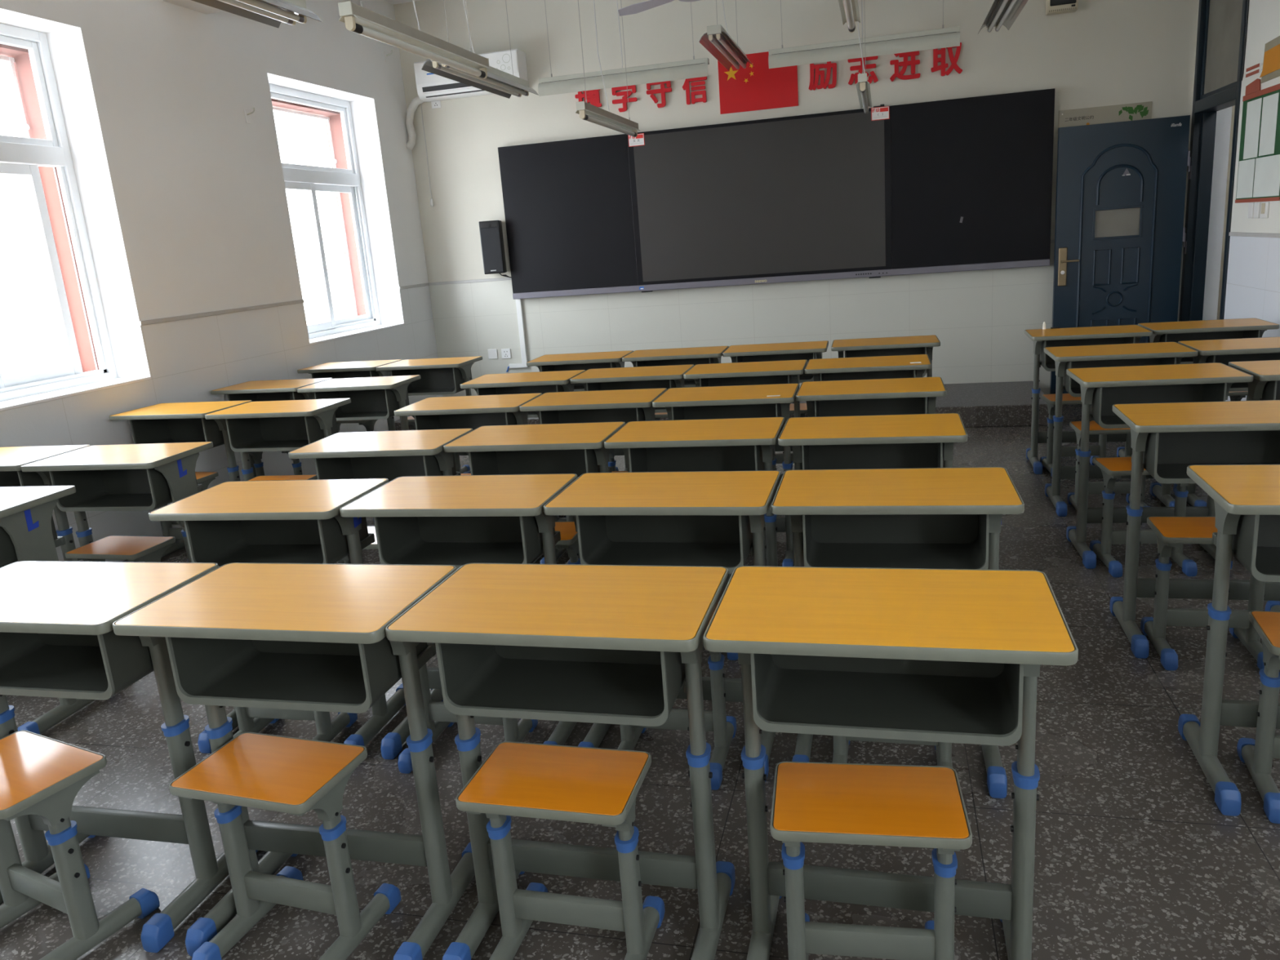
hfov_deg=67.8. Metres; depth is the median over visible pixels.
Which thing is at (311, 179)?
window
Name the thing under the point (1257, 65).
cutout
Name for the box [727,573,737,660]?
stool
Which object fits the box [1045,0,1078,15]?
loudspeaker
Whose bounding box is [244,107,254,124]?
wall bracket
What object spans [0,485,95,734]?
school desk
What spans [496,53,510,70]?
print
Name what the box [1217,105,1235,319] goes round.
wall
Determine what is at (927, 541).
tray
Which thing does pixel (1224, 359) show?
compartment
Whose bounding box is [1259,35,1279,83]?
cutout
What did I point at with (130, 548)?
stool
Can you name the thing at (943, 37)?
lamp
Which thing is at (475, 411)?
school desk
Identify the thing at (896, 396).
school desk
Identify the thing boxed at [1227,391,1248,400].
stool
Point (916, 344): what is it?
school desk
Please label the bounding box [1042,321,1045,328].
stub
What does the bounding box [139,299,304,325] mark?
trim
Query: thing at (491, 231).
wall speaker
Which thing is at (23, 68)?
trim
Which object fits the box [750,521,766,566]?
stool
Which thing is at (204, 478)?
stool
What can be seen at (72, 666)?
tray
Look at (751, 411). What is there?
tray
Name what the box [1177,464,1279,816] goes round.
school desk
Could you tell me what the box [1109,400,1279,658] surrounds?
school desk
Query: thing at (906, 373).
tray
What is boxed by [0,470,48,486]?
tray
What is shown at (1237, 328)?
school desk
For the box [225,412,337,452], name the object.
tray
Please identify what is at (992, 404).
podium
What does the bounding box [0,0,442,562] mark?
wall
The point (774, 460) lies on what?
stool
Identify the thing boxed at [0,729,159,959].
stool
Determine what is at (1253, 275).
wall
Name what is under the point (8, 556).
tray
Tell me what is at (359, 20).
lamp
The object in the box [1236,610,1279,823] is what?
stool
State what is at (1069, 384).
compartment
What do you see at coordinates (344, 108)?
light
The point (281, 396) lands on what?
tray
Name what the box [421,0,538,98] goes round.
lamp
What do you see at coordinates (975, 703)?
tray
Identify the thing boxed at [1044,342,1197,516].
school desk
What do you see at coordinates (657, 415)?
stool
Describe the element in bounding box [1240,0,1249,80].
cable
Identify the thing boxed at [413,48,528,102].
air conditioner
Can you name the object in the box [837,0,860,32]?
lamp
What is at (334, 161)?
guard
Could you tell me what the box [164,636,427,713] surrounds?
tray
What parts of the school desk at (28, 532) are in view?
plate, tray rail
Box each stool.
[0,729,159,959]
[65,535,175,562]
[158,471,218,562]
[168,732,400,959]
[211,706,357,753]
[247,474,317,480]
[248,450,302,476]
[336,419,377,432]
[342,525,377,564]
[397,663,537,773]
[407,415,470,473]
[455,741,665,959]
[554,521,580,564]
[565,471,627,564]
[608,448,616,471]
[617,603,736,790]
[654,412,667,420]
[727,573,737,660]
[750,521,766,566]
[770,761,972,959]
[772,440,777,516]
[774,403,807,463]
[832,735,952,768]
[1040,393,1106,476]
[1066,420,1150,510]
[1089,456,1197,577]
[1140,516,1265,671]
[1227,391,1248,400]
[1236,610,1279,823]
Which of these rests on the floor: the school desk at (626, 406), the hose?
the school desk at (626, 406)
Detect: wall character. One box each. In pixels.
[574,88,601,106]
[611,84,637,112]
[646,80,671,107]
[682,76,706,104]
[808,61,836,90]
[848,55,878,84]
[889,50,919,81]
[930,42,962,75]
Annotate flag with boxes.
[717,51,798,114]
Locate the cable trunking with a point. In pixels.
(518, 301)
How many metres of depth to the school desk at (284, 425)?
4.82 m
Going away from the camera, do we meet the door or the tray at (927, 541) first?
the tray at (927, 541)
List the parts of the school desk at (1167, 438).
tray rail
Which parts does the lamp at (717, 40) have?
power cord, hanging chain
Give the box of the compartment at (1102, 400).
[1089,382,1226,428]
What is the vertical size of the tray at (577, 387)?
0.179 m
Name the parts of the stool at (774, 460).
leg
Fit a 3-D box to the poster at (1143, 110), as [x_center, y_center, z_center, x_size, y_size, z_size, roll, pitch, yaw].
[3.378,-2.481,6.936,0.620,0.458,0.009,-1,15,15]
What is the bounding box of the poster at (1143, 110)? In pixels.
[1056,101,1152,175]
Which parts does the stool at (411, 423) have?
seat, leg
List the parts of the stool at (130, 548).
seat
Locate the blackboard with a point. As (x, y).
(962, 184)
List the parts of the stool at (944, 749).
leg, leg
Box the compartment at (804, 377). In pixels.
[736,352,816,382]
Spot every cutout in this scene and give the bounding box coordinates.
[1244,78,1260,95]
[1245,62,1262,71]
[1245,68,1262,77]
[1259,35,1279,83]
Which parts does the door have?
handle plate, lever, scroll moulding, scroll moulding, panel moulding, panel moulding, round moulding, moulding, glass pane, arched moulding, panel moulding, scroll moulding, panel moulding, scroll moulding, frame, transom sash, glass pane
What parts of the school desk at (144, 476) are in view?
plate, tray rail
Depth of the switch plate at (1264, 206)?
5.46 m
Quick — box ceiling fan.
[617,0,699,16]
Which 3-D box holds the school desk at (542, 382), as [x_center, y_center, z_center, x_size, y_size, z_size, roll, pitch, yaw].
[-0.603,-0.185,5.270,0.600,0.775,0.406,-1,14,13]
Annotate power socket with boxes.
[431,100,441,108]
[501,348,511,358]
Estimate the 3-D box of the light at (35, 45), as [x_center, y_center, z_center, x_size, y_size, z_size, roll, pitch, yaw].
[-3.230,-1.820,4.311,0.035,0.510,1.306,-1,15,15]
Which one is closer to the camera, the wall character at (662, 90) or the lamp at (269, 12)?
the lamp at (269, 12)
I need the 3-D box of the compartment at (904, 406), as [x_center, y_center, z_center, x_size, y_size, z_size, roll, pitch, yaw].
[0.987,-0.291,4.078,0.453,0.179,0.259,-1,15,15]
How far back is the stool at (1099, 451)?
5.34 m
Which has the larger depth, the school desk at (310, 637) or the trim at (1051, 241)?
the trim at (1051, 241)
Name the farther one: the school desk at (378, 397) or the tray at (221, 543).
the school desk at (378, 397)
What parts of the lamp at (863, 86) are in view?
power cord, hanging chain, plate, hanging chain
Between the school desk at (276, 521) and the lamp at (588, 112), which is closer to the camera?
the school desk at (276, 521)
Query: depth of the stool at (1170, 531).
3.08 m
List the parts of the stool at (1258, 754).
leg, seat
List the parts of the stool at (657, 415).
seat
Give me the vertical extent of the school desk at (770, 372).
0.775 m
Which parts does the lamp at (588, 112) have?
plate, hanging chain, power cord, hanging chain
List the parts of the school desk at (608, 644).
tray rail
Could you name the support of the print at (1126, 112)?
attached to the poster at (1143, 110)
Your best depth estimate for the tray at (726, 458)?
3.57 m
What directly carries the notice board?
attached to the wall at (1253, 275)
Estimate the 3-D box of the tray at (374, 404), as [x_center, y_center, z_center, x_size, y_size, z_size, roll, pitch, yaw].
[-1.615,-0.461,5.546,0.455,0.179,0.262,-1,15,15]
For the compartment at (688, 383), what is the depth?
5.93 m
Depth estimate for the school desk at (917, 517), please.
2.53 m
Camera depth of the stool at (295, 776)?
2.03 m
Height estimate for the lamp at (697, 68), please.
1.009 m
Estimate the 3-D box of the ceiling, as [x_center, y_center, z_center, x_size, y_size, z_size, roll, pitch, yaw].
[-0.444,-2.764,2.430,6.753,0.120,10.624,-1,15,15]
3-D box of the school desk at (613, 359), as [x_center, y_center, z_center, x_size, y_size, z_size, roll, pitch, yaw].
[-0.341,-0.396,6.030,0.600,0.775,0.406,-1,14,13]
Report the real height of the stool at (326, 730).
0.429 m
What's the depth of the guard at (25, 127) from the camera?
4.90 m
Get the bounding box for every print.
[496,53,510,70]
[1118,104,1148,120]
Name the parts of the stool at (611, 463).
leg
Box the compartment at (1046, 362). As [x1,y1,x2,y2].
[1040,337,1134,371]
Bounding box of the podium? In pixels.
[394,381,1048,430]
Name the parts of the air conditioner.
panel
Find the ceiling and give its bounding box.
[384,0,420,4]
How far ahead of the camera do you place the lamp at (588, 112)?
5.65 m
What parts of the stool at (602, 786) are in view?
leg, seat, leg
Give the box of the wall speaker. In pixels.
[478,220,506,274]
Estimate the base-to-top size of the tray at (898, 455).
0.179 m
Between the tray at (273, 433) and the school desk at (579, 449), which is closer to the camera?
the school desk at (579, 449)
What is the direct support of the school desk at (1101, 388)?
on the floor
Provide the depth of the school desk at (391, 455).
3.68 m
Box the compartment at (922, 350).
[844,346,926,377]
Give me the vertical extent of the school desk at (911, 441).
0.775 m
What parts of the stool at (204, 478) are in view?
leg, seat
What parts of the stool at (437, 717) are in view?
leg, leg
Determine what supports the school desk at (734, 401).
on the floor
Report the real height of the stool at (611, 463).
0.429 m
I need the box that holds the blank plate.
[487,349,497,359]
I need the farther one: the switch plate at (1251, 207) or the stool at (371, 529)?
the switch plate at (1251, 207)
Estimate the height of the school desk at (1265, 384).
0.775 m
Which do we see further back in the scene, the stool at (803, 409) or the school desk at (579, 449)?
the stool at (803, 409)
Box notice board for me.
[1235,83,1279,203]
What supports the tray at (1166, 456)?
on the school desk at (1167, 438)
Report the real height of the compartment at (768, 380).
0.179 m
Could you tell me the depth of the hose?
8.06 m
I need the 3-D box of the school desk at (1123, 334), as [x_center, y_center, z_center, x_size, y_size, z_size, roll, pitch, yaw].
[2.519,-0.460,5.414,0.600,0.775,0.406,0,15,16]
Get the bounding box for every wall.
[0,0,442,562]
[393,0,1199,396]
[1178,0,1279,401]
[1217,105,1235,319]
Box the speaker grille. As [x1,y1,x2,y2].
[1049,0,1075,6]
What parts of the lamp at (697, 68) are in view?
hanging chain, power cord, hanging chain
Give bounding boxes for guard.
[0,55,29,137]
[272,106,357,316]
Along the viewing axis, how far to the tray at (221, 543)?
3.00 m
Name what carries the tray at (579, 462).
on the school desk at (579, 449)
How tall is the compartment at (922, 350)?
0.179 m
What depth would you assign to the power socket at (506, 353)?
8.47 m
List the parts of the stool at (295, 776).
leg, seat, leg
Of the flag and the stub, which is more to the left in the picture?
the flag
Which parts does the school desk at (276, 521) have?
tray rail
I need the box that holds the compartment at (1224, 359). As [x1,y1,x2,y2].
[1205,352,1279,391]
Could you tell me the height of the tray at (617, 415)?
0.179 m
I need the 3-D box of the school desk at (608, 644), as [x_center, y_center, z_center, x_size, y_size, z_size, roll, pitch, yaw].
[-0.120,0.605,1.977,0.600,0.775,0.406,-1,15,15]
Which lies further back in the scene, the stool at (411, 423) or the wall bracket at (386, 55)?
the wall bracket at (386, 55)
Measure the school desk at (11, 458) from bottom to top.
0.775 m
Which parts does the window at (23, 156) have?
sliding sash, sill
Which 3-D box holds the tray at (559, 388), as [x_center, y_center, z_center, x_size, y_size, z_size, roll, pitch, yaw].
[-0.622,-0.451,5.205,0.457,0.179,0.266,-1,15,15]
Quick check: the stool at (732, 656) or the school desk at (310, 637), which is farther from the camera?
the stool at (732, 656)
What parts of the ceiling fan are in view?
blade, motor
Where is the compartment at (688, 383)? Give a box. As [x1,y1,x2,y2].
[635,357,714,387]
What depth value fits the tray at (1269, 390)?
3.75 m
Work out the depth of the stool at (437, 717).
2.85 m
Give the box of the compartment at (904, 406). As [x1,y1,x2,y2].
[814,397,926,417]
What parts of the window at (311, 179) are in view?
sliding sash, sliding sash, sill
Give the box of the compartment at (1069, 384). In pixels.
[1062,357,1176,396]
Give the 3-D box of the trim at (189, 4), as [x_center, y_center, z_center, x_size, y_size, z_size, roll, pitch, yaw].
[0.258,-3.052,4.729,6.063,0.545,0.375,-1,15,15]
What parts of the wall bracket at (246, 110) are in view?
plate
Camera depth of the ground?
26.43 m
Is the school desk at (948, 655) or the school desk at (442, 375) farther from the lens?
the school desk at (442, 375)
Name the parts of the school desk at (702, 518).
tray rail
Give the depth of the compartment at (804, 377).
5.80 m
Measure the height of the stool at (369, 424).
0.429 m
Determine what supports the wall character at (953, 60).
attached to the wall at (1103, 52)
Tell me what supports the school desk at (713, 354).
on the floor
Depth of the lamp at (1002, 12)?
6.03 m
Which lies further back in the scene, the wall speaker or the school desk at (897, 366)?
the wall speaker
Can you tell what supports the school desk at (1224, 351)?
on the floor
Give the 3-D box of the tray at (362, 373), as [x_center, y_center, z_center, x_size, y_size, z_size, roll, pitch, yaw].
[-1.963,-0.677,6.513,0.460,0.179,0.270,-1,15,15]
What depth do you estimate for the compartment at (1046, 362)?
5.44 m
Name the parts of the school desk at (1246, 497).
tray rail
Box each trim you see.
[0,44,366,372]
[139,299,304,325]
[162,0,224,13]
[399,282,429,289]
[428,240,1054,285]
[1228,231,1279,237]
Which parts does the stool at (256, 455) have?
leg, leg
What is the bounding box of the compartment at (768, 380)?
[699,374,792,404]
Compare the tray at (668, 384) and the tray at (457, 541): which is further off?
the tray at (668, 384)
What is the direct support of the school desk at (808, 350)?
on the floor
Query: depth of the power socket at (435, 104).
8.05 m
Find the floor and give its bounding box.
[0,404,1279,959]
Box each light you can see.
[0,35,58,146]
[270,92,354,173]
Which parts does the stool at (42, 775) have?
leg, seat, leg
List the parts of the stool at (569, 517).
leg, seat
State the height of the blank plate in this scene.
0.086 m
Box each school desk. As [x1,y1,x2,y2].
[0,444,90,561]
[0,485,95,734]
[0,560,257,952]
[21,441,213,562]
[109,400,252,542]
[112,562,475,959]
[148,478,405,753]
[204,398,351,480]
[210,377,332,477]
[288,428,472,564]
[297,359,402,474]
[297,374,420,430]
[339,473,577,759]
[376,355,482,473]
[385,563,735,959]
[394,392,542,564]
[443,422,625,478]
[460,369,585,417]
[519,387,666,564]
[526,350,633,471]
[543,470,781,782]
[569,364,693,413]
[604,417,785,596]
[622,346,728,387]
[652,383,799,566]
[683,360,807,486]
[702,565,1078,959]
[722,340,828,451]
[771,466,1024,798]
[777,413,968,470]
[795,377,946,417]
[804,354,931,381]
[831,334,940,413]
[1024,324,1152,474]
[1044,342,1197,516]
[1066,362,1253,568]
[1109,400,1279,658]
[1137,318,1279,400]
[1173,337,1279,506]
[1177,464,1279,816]
[1228,360,1279,400]
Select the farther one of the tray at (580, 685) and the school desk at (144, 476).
the school desk at (144, 476)
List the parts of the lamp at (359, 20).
plate, power cord, hanging chain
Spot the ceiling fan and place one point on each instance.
(636, 8)
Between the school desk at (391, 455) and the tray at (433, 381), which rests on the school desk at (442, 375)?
the tray at (433, 381)
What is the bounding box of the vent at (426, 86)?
[422,82,471,92]
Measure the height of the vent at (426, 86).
0.038 m
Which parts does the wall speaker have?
tweeter panel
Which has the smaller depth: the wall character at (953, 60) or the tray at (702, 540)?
the tray at (702, 540)
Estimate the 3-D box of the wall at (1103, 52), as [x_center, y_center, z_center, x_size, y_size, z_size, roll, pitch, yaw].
[0.937,-2.331,7.735,6.753,3.700,0.240,-1,15,15]
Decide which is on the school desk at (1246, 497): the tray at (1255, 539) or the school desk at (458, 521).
the tray at (1255, 539)
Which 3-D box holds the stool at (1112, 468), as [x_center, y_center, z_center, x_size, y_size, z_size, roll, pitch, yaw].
[2.055,0.139,3.885,0.341,0.429,0.320,-2,14,10]
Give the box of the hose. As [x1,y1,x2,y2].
[405,95,423,150]
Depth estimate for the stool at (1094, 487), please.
4.60 m
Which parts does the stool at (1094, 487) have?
leg, seat, leg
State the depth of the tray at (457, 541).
2.90 m
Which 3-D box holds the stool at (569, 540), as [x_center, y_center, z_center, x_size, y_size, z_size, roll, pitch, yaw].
[-0.371,0.396,3.596,0.341,0.429,0.320,-1,14,13]
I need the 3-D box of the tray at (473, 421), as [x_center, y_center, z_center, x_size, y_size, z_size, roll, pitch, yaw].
[-0.787,-0.256,4.480,0.457,0.179,0.266,-1,15,15]
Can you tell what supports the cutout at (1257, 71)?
attached to the wall at (1253, 275)
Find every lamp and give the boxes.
[191,0,321,27]
[337,0,491,78]
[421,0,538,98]
[537,0,709,96]
[575,0,639,137]
[698,0,754,71]
[768,0,959,68]
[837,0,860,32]
[855,0,871,113]
[977,0,1028,33]
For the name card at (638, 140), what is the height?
0.118 m
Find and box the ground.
[0,307,353,378]
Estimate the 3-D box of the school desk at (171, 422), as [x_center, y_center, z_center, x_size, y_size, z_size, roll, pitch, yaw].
[-2.371,-0.002,5.079,0.600,0.775,0.406,0,15,16]
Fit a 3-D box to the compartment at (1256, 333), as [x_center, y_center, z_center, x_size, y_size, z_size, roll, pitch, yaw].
[3.109,-0.746,5.247,0.455,0.179,0.262,-1,15,15]
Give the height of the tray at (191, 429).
0.179 m
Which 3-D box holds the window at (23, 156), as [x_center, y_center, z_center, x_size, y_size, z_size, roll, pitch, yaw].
[-3.077,-1.247,4.426,0.291,1.797,1.406,-1,15,15]
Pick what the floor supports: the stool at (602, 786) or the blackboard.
the stool at (602, 786)
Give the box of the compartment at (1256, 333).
[1159,329,1260,364]
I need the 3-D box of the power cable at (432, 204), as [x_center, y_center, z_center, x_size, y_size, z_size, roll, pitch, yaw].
[-1.813,-2.803,8.163,0.080,0.882,0.040,-1,15,15]
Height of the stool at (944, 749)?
0.429 m
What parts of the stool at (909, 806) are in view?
leg, seat, leg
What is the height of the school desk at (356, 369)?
0.775 m
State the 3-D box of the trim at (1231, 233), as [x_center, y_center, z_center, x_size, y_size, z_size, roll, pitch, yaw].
[2.644,-0.401,1.754,0.008,0.024,9.160,-1,15,15]
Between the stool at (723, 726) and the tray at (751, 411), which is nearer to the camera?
the stool at (723, 726)
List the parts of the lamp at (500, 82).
hanging chain, power cord, hanging chain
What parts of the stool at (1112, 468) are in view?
leg, seat, leg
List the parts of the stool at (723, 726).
leg, leg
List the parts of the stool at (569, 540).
seat, leg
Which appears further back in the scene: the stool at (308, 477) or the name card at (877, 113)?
the name card at (877, 113)
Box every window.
[0,22,151,411]
[268,83,404,345]
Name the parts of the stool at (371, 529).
leg, seat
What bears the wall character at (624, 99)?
attached to the wall at (1103, 52)
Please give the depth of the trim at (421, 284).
8.21 m
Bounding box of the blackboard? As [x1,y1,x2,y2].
[497,88,1054,299]
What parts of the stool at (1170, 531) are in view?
leg, seat, leg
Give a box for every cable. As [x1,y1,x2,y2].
[421,103,434,206]
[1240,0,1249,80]
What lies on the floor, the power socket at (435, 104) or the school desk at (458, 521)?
the school desk at (458, 521)
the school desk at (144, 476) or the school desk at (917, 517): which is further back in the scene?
the school desk at (144, 476)
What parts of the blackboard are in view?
writing panel, rail, frame, writing panel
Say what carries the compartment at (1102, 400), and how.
on the school desk at (1101, 388)
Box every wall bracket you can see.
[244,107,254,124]
[384,49,392,62]
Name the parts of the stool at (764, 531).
leg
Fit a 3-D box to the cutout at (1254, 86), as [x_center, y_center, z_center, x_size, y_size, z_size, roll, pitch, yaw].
[3.628,-2.328,5.633,0.004,0.071,0.240,-1,15,15]
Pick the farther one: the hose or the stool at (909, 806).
the hose
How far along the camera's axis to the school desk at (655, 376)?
5.05 m
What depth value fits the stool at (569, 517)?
4.34 m
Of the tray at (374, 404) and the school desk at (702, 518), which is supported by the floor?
the school desk at (702, 518)
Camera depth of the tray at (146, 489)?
3.89 m
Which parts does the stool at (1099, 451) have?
leg, seat, leg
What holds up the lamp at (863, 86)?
hanging from the ceiling
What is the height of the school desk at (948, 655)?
0.775 m
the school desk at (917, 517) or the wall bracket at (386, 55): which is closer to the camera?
the school desk at (917, 517)
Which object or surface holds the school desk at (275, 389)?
on the floor
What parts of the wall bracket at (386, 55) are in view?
plate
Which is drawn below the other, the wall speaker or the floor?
the floor
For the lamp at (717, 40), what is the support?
hanging from the ceiling
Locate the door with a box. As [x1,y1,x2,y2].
[1049,0,1247,394]
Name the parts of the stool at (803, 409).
seat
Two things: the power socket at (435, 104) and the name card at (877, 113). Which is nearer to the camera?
the name card at (877, 113)
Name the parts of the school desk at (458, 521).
tray rail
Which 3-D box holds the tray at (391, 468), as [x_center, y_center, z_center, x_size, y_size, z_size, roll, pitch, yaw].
[-0.981,-0.044,3.695,0.458,0.179,0.269,-1,15,15]
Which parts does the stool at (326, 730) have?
leg, leg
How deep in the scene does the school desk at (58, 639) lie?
2.20 m
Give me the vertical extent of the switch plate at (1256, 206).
0.090 m
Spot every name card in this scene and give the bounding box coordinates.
[627,133,644,146]
[871,104,889,120]
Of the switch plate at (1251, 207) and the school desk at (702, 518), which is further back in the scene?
the switch plate at (1251, 207)
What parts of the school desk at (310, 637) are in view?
tray rail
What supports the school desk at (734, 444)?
on the floor
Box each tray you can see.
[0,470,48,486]
[0,516,57,568]
[0,630,153,700]
[48,467,197,511]
[129,417,224,450]
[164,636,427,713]
[183,516,368,567]
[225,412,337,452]
[227,391,305,401]
[311,370,391,378]
[314,389,409,421]
[314,455,456,482]
[373,515,555,569]
[390,367,471,395]
[413,412,516,430]
[435,642,685,726]
[468,448,599,478]
[476,384,564,417]
[539,407,645,423]
[540,362,616,391]
[576,515,752,573]
[586,379,675,413]
[627,445,764,471]
[671,403,782,420]
[750,653,1023,746]
[801,442,942,469]
[802,514,989,569]
[820,369,915,381]
[1142,430,1279,483]
[1231,515,1279,582]
[1248,380,1279,400]
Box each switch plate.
[1247,202,1254,217]
[1253,202,1260,217]
[1259,201,1269,217]
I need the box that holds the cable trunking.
[508,298,528,368]
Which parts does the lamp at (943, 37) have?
hanging chain, power cord, hanging chain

